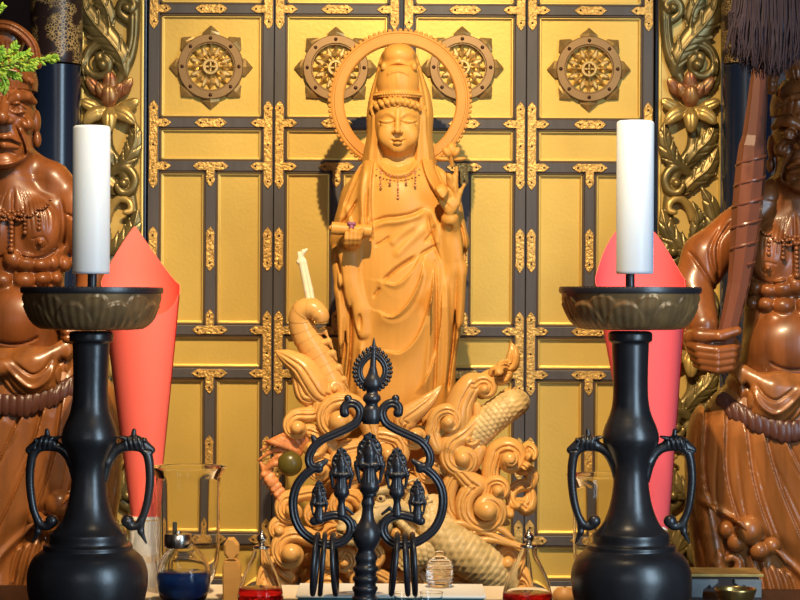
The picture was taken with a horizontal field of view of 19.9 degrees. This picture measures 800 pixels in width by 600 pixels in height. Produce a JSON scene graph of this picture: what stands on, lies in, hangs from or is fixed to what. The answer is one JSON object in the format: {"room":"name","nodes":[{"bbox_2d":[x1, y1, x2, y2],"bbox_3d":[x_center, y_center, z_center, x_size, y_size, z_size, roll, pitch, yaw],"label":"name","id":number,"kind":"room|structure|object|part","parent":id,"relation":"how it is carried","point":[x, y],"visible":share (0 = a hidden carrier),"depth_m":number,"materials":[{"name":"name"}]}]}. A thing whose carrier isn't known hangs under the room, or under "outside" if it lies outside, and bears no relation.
{"room":"house of worship","nodes":[
{"label":"house of worship","id":0,"kind":"room"},
{"bbox_2d":[0,0,785,387],"bbox_3d":[0.000,-0.027,4.600,5.200,2.900,0.100,0,0,0],"label":"wall","id":1,"kind":"structure","parent":0,"point":[17,11],"depth_m":4.55,"materials":[{"name":"brown wood"}]},
{"bbox_2d":[724,0,799,79],"bbox_3d":[0.542,-0.472,3.349,0.108,0.292,0.105,0,0,42],"label":"tassel","id":2,"kind":"object","parent":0,"point":[764,34],"visible":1,"depth_m":3.31,"materials":[{"name":"fabric"}]},
{"bbox_3d":[-0.008,1.448,1.250,5.200,0.050,6.900,0,0,0],"label":"floor","id":3,"kind":"structure","parent":0,"visible":0},
{"bbox_2d":[0,585,799,599],"bbox_3d":[-0.005,0.923,2.955,1.440,1.000,0.810,0,0,0],"label":"altar table","id":4,"kind":"object","parent":3,"relation":"on","point":[7,592],"visible":0.02,"depth_m":3.27,"materials":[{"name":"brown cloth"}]},
{"bbox_2d":[0,2,59,95],"bbox_3d":[-0.503,0.026,2.849,0.155,0.798,0.032,0,0,0],"label":"branch","id":5,"kind":"object","parent":4,"relation":"on","point":[22,65],"visible":1,"depth_m":2.84,"materials":[{"name":"green plant"}]},
{"bbox_3d":[-0.505,0.029,2.849,0.150,0.793,0.025,0,0,0],"label":"stem","id":6,"kind":"part","parent":5,"relation":"part of","materials":[{"name":"green plant"}]},
{"bbox_2d":[20,274,163,599],"bbox_3d":[-0.406,0.181,3.000,0.188,0.481,0.188,0,0,0],"label":"candlestick","id":7,"kind":"object","parent":4,"relation":"on","point":[88,556],"visible":1,"depth_m":2.97,"materials":[{"name":"metal"}]},
{"bbox_3d":[-0.456,0.245,3.000,0.074,0.152,0.021,0,0,0],"label":"handle","id":8,"kind":"part","parent":7,"relation":"part of","materials":[{"name":"metal"}]},
{"bbox_2d":[72,125,110,273],"bbox_3d":[-0.406,-0.132,3.000,0.049,0.196,0.049,0,0,0],"label":"candle","id":9,"kind":"object","parent":7,"relation":"in","point":[91,143],"visible":1,"depth_m":2.98,"materials":[{"name":"white wax"}]},
{"bbox_2d":[20,287,162,329],"bbox_3d":[-0.405,0.011,3.000,0.187,0.057,0.187,0,0,0],"label":"bowl","id":10,"kind":"object","parent":7,"relation":"on","point":[50,308],"depth_m":2.93,"materials":[{"name":"brown metal"}]},
{"bbox_3d":[-0.359,0.245,3.000,0.074,0.152,0.021,0,0,0],"label":"handle","id":11,"kind":"part","parent":7,"relation":"part of","materials":[{"name":"metal"}]},
{"bbox_2d":[145,588,159,597],"bbox_3d":[-0.352,0.420,3.263,0.027,0.005,0.100,0,0,0],"label":"table runner","id":12,"kind":"object","parent":4,"relation":"on","point":[151,593],"depth_m":3.26,"materials":[{"name":"beige fabric"}]},
{"bbox_2d":[130,517,156,588],"bbox_3d":[-0.375,0.373,3.325,0.042,0.117,0.042,0,0,0],"label":"vase","id":13,"kind":"object","parent":12,"relation":"on","point":[147,551],"visible":0.45,"depth_m":3.31,"materials":[{"name":"white ceramic"}]},
{"bbox_2d":[101,226,179,517],"bbox_3d":[-0.379,0.109,3.327,0.114,0.436,0.099,0,0,0],"label":"paper cone","id":14,"kind":"object","parent":13,"relation":"in","point":[141,360],"visible":0.73,"depth_m":3.30,"materials":[{"name":"red paper"}]},
{"bbox_2d":[156,522,210,599],"bbox_3d":[-0.301,0.366,3.170,0.075,0.114,0.075,0,0,0],"label":"oil lamp","id":15,"kind":"object","parent":4,"relation":"on","point":[183,572],"visible":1,"depth_m":3.15,"materials":[{"name":"clear glass"}]},
{"bbox_2d":[206,585,222,598],"bbox_3d":[-0.264,0.420,3.278,0.029,0.005,0.146,0,0,0],"label":"table runner","id":16,"kind":"object","parent":4,"relation":"on","point":[215,591],"depth_m":3.27,"materials":[{"name":"beige fabric"}]},
{"bbox_2d":[154,464,226,583],"bbox_3d":[-0.303,0.330,3.260,0.111,0.185,0.111,0,0,0],"label":"glass vase","id":17,"kind":"object","parent":16,"relation":"on","point":[188,495],"visible":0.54,"depth_m":3.22,"materials":[{"name":"clear glass"}]},
{"bbox_2d":[222,537,240,599],"bbox_3d":[-0.236,0.378,3.200,0.026,0.089,0.017,0,0,0],"label":"tablet","id":18,"kind":"object","parent":4,"relation":"on","point":[231,568],"visible":0.99,"depth_m":3.19,"materials":[{"name":"brown wood"}]},
{"bbox_2d":[237,530,283,599],"bbox_3d":[-0.193,0.370,3.150,0.064,0.105,0.064,0,0,0],"label":"flask","id":19,"kind":"object","parent":4,"relation":"on","point":[260,580],"visible":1,"depth_m":3.13,"materials":[{"name":"clear glass"}]},
{"bbox_2d":[281,585,298,598],"bbox_3d":[-0.159,0.421,3.283,0.030,0.005,0.147,0,0,0],"label":"table runner","id":20,"kind":"object","parent":4,"relation":"on","point":[290,592],"depth_m":3.29,"materials":[{"name":"beige fabric"}]},
{"bbox_2d":[288,338,447,599],"bbox_3d":[-0.041,0.236,2.960,0.207,0.374,0.085,0,0,0],"label":"staff","id":21,"kind":"object","parent":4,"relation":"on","point":[366,535],"visible":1,"depth_m":2.96,"materials":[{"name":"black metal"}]},
{"bbox_3d":[-0.047,0.334,2.960,0.074,0.177,0.074,0,0,0],"label":"stem","id":22,"kind":"part","parent":21,"relation":"part of","materials":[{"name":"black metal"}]},
{"bbox_3d":[-0.041,0.223,2.960,0.207,0.201,0.012,0,0,0],"label":"frame","id":23,"kind":"part","parent":21,"relation":"part of","materials":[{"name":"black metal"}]},
{"bbox_2d":[296,583,485,599],"bbox_3d":[-0.012,0.410,3.140,0.257,0.024,0.130,0,0,0],"label":"tray","id":24,"kind":"object","parent":4,"relation":"on","point":[455,591],"visible":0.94,"depth_m":3.11,"materials":[{"name":"white fabric"}]},
{"bbox_3d":[-0.012,0.410,3.139,0.252,0.017,0.121,0,0,0],"label":"panel","id":25,"kind":"part","parent":24,"relation":"part of","materials":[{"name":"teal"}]},
{"bbox_2d":[425,551,453,587],"bbox_3d":[0.055,0.373,3.165,0.040,0.051,0.040,0,0,0],"label":"glass jar","id":26,"kind":"object","parent":24,"relation":"on","point":[439,572],"visible":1,"depth_m":3.15,"materials":[{"name":"white"}]},
{"bbox_3d":[0.055,0.351,3.165,0.013,0.006,0.013,0,0,0],"label":"lid","id":27,"kind":"part","parent":26,"relation":"part of","materials":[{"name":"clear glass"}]},
{"bbox_2d":[394,591,416,599],"bbox_3d":[0.007,0.406,3.035,0.032,0.033,0.032,0,0,0],"label":"glass cup","id":28,"kind":"object","parent":4,"relation":"on","point":[398,595],"visible":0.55,"depth_m":3.02,"materials":[{"name":"white"}]},
{"bbox_2d":[420,590,442,599],"bbox_3d":[0.042,0.406,3.040,0.032,0.033,0.032,0,0,0],"label":"glass cup","id":29,"kind":"object","parent":4,"relation":"on","point":[429,594],"visible":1,"depth_m":3.03,"materials":[{"name":"white"}]},
{"bbox_2d":[483,586,503,599],"bbox_3d":[0.136,0.422,3.283,0.033,0.005,0.147,0,0,0],"label":"table runner","id":30,"kind":"object","parent":4,"relation":"on","point":[491,592],"depth_m":3.29,"materials":[{"name":"beige fabric"}]},
{"bbox_2d":[502,529,552,599],"bbox_3d":[0.176,0.370,3.150,0.069,0.106,0.069,0,0,0],"label":"flask","id":31,"kind":"object","parent":4,"relation":"on","point":[527,579],"visible":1,"depth_m":3.13,"materials":[{"name":"clear glass"}]},
{"bbox_2d":[551,586,571,599],"bbox_3d":[0.233,0.423,3.287,0.037,0.005,0.147,0,0,0],"label":"table runner","id":32,"kind":"object","parent":4,"relation":"on","point":[553,588],"depth_m":3.35,"materials":[{"name":"beige fabric"}]},
{"bbox_2d":[566,472,612,559],"bbox_3d":[0.293,0.336,3.260,0.111,0.173,0.111,0,0,0],"label":"chimney","id":33,"kind":"object","parent":32,"relation":"on","point":[594,489],"visible":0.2,"depth_m":3.22,"materials":[{"name":"clear glass"}]},
{"bbox_2d":[552,585,573,599],"bbox_3d":[0.231,0.411,3.200,0.035,0.022,0.035,0,0,0],"label":"fruit","id":34,"kind":"object","parent":4,"relation":"on","point":[560,593],"visible":0.91,"depth_m":3.19,"materials":[{"name":"brown food"}]},
{"bbox_2d":[559,274,701,599],"bbox_3d":[0.302,0.181,3.000,0.188,0.481,0.188,0,0,0],"label":"candlestick","id":35,"kind":"object","parent":4,"relation":"on","point":[630,556],"visible":1,"depth_m":2.97,"materials":[{"name":"metal"}]},
{"bbox_3d":[0.256,0.245,3.000,0.074,0.152,0.021,0,0,0],"label":"handle","id":36,"kind":"part","parent":35,"relation":"part of","materials":[{"name":"metal"}]},
{"bbox_2d":[561,287,699,329],"bbox_3d":[0.303,0.011,3.000,0.187,0.057,0.187,0,0,0],"label":"bowl","id":37,"kind":"object","parent":35,"relation":"on","point":[591,308],"depth_m":2.93,"materials":[{"name":"brown metal"}]},
{"bbox_2d":[616,120,653,273],"bbox_3d":[0.309,-0.136,3.000,0.049,0.203,0.049,0,0,0],"label":"candle","id":38,"kind":"object","parent":35,"relation":"in","point":[635,138],"visible":1,"depth_m":2.98,"materials":[{"name":"white wax"}]},
{"bbox_3d":[0.353,0.245,3.000,0.073,0.152,0.021,0,0,0],"label":"handle","id":39,"kind":"part","parent":35,"relation":"part of","materials":[{"name":"metal"}]},
{"bbox_2d":[690,567,763,597],"bbox_3d":[0.465,0.408,3.290,0.106,0.034,0.080,0,0,0],"label":"stand","id":40,"kind":"object","parent":4,"relation":"on","point":[704,579],"visible":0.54,"depth_m":3.25,"materials":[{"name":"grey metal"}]},
{"bbox_2d":[714,586,756,599],"bbox_3d":[0.461,0.409,3.130,0.058,0.027,0.058,0,0,0],"label":"brass bowl","id":41,"kind":"object","parent":4,"relation":"on","point":[722,592],"visible":1,"depth_m":3.11,"materials":[{"name":"brown metal"}]},
{"bbox_3d":[0.370,0.381,3.325,0.042,0.102,0.042,0,0,0],"label":"vase","id":42,"kind":"object","parent":4,"relation":"on","visible":0},
{"bbox_2d":[595,232,685,531],"bbox_3d":[0.350,0.113,3.327,0.133,0.456,0.115,0,0,0],"label":"paper cone","id":43,"kind":"object","parent":42,"relation":"in","point":[665,348],"visible":0.46,"depth_m":3.30,"materials":[{"name":"red paper"}]},
{"bbox_3d":[-0.005,0.974,3.935,3.040,0.897,1.130,0,0,0],"label":"dais","id":44,"kind":"object","parent":3,"relation":"on","visible":0},
{"bbox_2d":[30,0,82,286],"bbox_3d":[-0.595,-0.127,3.935,0.097,1.300,0.097,0,0,0],"label":"pillar","id":45,"kind":"structure","parent":44,"relation":"on","point":[56,26],"depth_m":3.90,"materials":[{"name":"black lacquer"},{"name":"gold"}]},
{"bbox_2d":[0,20,122,584],"bbox_3d":[-0.603,0.042,3.587,0.377,0.966,0.238,0,0,0],"label":"guardian statue","id":46,"kind":"object","parent":44,"relation":"on","point":[36,364],"visible":0.62,"depth_m":3.55,"materials":[{"name":"brown wood"}]},
{"bbox_3d":[-0.553,0.392,3.592,0.189,0.264,0.151,0,0,0],"label":"trouser leg","id":47,"kind":"part","parent":46,"relation":"part of","materials":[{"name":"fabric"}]},
{"bbox_2d":[80,0,144,542],"bbox_3d":[-0.504,-0.134,3.982,0.114,1.316,0.066,0,0,0],"label":"carved relief","id":48,"kind":"object","parent":44,"relation":"on","point":[112,62],"visible":0.39,"depth_m":3.97,"materials":[{"name":"gold metal"}]},
{"bbox_2d":[85,71,132,106],"bbox_3d":[-0.506,-0.365,3.967,0.083,0.069,0.030,0,0,0],"label":"flower","id":49,"kind":"object","parent":48,"relation":"on","point":[102,88],"depth_m":3.96,"materials":[{"name":"paint"}]},
{"bbox_2d":[143,0,148,242],"bbox_3d":[-0.449,-0.134,4.024,0.008,1.316,0.072,0,0,0],"label":"trim","id":50,"kind":"structure","parent":44,"relation":"on","point":[146,5],"depth_m":3.99,"materials":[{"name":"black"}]},
{"bbox_2d":[148,0,274,584],"bbox_3d":[-0.333,-0.125,4.013,0.220,1.333,0.035,0,0,0],"label":"door","id":51,"kind":"structure","parent":44,"relation":"on","point":[211,65],"depth_m":4.01,"materials":[{"name":"gold paint"}]},
{"bbox_2d":[272,0,399,584],"bbox_3d":[-0.112,-0.123,4.013,0.220,1.333,0.035,0,0,0],"label":"door","id":52,"kind":"structure","parent":44,"relation":"on","point":[312,167],"depth_m":4.01,"materials":[{"name":"gold paint"}]},
{"bbox_2d":[400,0,403,30],"bbox_3d":[0.001,-0.132,4.048,0.891,1.316,0.025,0,0,0],"label":"trim","id":53,"kind":"structure","parent":44,"relation":"on","point":[401,1],"depth_m":4.04,"materials":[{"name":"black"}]},
{"bbox_2d":[268,342,538,584],"bbox_3d":[-0.005,0.289,3.665,0.456,0.444,0.178,0,0,0],"label":"pedestal","id":54,"kind":"object","parent":44,"relation":"on","point":[476,496],"visible":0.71,"depth_m":3.61,"materials":[{"name":"brown wood"}]},
{"bbox_2d":[257,248,529,585],"bbox_3d":[-0.009,0.195,3.623,0.433,0.552,0.117,0,0,0],"label":"dragon","id":55,"kind":"object","parent":54,"relation":"on","point":[475,560],"visible":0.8,"depth_m":3.61,"materials":[{"name":"brown wood"}]},
{"bbox_3d":[-0.148,-0.025,3.639,0.035,0.115,0.011,0,0,-9],"label":"tail blade","id":56,"kind":"part","parent":55,"relation":"part of","materials":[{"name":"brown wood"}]},
{"bbox_2d":[327,28,472,425],"bbox_3d":[-0.004,-0.123,3.712,0.246,0.656,0.170,0,0,0],"label":"statue","id":57,"kind":"object","parent":54,"relation":"on","point":[402,287],"visible":0.91,"depth_m":3.69,"materials":[{"name":"brown wood"}]},
{"bbox_2d":[329,222,372,237],"bbox_3d":[-0.079,-0.113,3.654,0.071,0.026,0.026,0,0,0],"label":"scroll","id":58,"kind":"object","parent":57,"relation":"attached to","point":[336,228],"visible":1,"depth_m":3.65,"materials":[{"name":"brown wood"}]},
{"bbox_3d":[-0.003,-0.355,3.722,0.083,0.052,0.068,0,0,0],"label":"crown","id":59,"kind":"part","parent":57,"relation":"part of","materials":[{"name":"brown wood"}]},
{"bbox_2d":[403,0,526,545],"bbox_3d":[0.112,-0.122,4.013,0.216,1.333,0.035,0,0,0],"label":"door","id":60,"kind":"structure","parent":44,"relation":"on","point":[488,37],"depth_m":4.01,"materials":[{"name":"gold paint"}]},
{"bbox_2d":[524,0,653,585],"bbox_3d":[0.332,-0.121,4.013,0.223,1.333,0.035,0,0,0],"label":"door","id":61,"kind":"structure","parent":44,"relation":"on","point":[590,63],"depth_m":4.01,"materials":[{"name":"gold paint"}]},
{"bbox_2d":[653,0,658,233],"bbox_3d":[0.449,-0.129,4.024,0.008,1.316,0.072,0,0,0],"label":"trim","id":62,"kind":"structure","parent":44,"relation":"on","point":[656,2],"depth_m":3.99,"materials":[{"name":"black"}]},
{"bbox_2d":[657,0,720,566],"bbox_3d":[0.505,-0.129,3.982,0.114,1.316,0.066,0,0,0],"label":"carved relief","id":63,"kind":"object","parent":44,"relation":"on","point":[689,31],"visible":0.48,"depth_m":3.97,"materials":[{"name":"gold metal"}]},
{"bbox_2d":[683,326,688,350],"bbox_3d":[0.506,0.060,3.967,0.083,0.069,0.030,0,0,0],"label":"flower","id":64,"kind":"object","parent":63,"relation":"on","point":[686,329],"depth_m":3.96,"materials":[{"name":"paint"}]},
{"bbox_2d":[667,71,714,106],"bbox_3d":[0.506,-0.365,3.967,0.083,0.069,0.030,0,0,0],"label":"flower","id":65,"kind":"object","parent":63,"relation":"on","point":[684,88],"depth_m":3.96,"materials":[{"name":"paint"}]},
{"bbox_2d":[677,53,799,588],"bbox_3d":[0.619,0.063,3.586,0.382,0.923,0.236,0,0,0],"label":"guardian statue","id":66,"kind":"object","parent":44,"relation":"on","point":[745,513],"visible":0.88,"depth_m":3.55,"materials":[{"name":"brown wood"}]},
{"bbox_2d":[718,69,767,374],"bbox_3d":[0.527,-0.148,3.538,0.089,0.530,0.050,0,0,0],"label":"club","id":67,"kind":"object","parent":66,"relation":"attached to","point":[750,167],"visible":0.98,"depth_m":3.52,"materials":[{"name":"brown wood"}]},
{"bbox_3d":[0.560,0.412,3.590,0.182,0.223,0.146,0,0,0],"label":"trouser leg","id":68,"kind":"part","parent":66,"relation":"part of","materials":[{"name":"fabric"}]},
{"bbox_2d":[721,0,771,386],"bbox_3d":[0.598,-0.124,3.935,0.097,1.306,0.097,0,0,0],"label":"pillar","id":69,"kind":"structure","parent":44,"relation":"on","point":[735,81],"depth_m":3.91,"materials":[{"name":"black lacquer"}]}
]}

